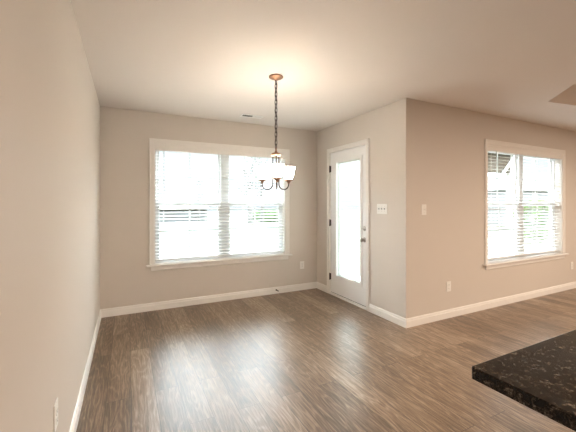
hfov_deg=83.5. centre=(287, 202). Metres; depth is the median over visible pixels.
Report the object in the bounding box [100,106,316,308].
wall
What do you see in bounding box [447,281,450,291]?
wall outlet
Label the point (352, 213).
lawn
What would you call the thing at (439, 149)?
wall
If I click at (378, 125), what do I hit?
wall
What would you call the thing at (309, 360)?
floor
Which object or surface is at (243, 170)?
bare tree
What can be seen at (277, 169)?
chandelier
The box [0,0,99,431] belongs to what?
wall
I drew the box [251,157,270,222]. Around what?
bare tree
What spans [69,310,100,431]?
baseboard
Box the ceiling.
[71,0,575,130]
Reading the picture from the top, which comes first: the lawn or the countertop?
the lawn
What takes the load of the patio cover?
on the lawn
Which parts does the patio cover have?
post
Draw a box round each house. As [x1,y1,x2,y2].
[159,206,208,223]
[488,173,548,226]
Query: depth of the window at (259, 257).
4.43 m
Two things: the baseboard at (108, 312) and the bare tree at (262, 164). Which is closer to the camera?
the baseboard at (108, 312)
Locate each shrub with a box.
[253,209,277,221]
[513,200,548,242]
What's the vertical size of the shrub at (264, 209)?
1.923 m
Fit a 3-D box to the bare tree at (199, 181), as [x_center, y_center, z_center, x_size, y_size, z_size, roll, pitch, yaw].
[-11.806,-0.512,43.024,3.486,6.641,2.974,0,0,-27]
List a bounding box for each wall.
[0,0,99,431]
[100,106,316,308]
[317,102,394,313]
[395,98,575,318]
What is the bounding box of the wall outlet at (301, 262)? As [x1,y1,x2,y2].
[300,261,303,268]
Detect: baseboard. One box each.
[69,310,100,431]
[100,282,316,317]
[317,282,406,327]
[405,281,575,327]
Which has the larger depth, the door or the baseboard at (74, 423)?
the door
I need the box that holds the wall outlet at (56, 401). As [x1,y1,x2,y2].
[54,397,57,431]
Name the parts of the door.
glazing frame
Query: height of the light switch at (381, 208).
0.116 m
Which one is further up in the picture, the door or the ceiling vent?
the ceiling vent
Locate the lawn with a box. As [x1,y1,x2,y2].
[159,211,548,276]
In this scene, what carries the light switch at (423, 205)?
attached to the wall at (439, 149)
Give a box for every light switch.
[377,204,386,213]
[422,204,425,214]
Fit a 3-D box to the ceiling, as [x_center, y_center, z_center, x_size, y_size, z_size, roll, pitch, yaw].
[3.354,-1.236,2.064,8.720,0.240,8.216,0,0,-27]
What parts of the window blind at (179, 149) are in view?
ladder cord, rail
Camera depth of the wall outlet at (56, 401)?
1.38 m
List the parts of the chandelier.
lamp shade, arm, chain, lamp shade, arm, lamp shade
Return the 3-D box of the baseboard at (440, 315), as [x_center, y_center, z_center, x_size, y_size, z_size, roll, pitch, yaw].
[3.698,1.276,4.634,5.488,0.096,0.014,0,0,-27]
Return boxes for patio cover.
[488,153,512,252]
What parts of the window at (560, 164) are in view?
sash, sash, frame, sash, sash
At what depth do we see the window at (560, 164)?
4.54 m
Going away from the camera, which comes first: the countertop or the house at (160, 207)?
the countertop
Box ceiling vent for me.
[240,114,263,118]
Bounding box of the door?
[327,138,368,310]
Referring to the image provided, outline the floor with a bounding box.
[76,288,575,431]
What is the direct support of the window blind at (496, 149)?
attached to the window at (560, 164)
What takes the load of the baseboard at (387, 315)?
attached to the wall at (378, 125)
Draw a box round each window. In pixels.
[146,138,292,270]
[483,139,568,269]
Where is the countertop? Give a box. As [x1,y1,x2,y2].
[472,330,575,431]
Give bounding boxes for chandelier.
[256,74,294,189]
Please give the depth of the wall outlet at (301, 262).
4.90 m
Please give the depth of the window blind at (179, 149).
4.34 m
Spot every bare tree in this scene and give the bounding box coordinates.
[191,175,209,220]
[231,157,263,224]
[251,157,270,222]
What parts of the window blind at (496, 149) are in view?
rail, ladder cord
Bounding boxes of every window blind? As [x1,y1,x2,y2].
[155,144,284,260]
[488,145,561,259]
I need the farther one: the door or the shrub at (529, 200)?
the shrub at (529, 200)

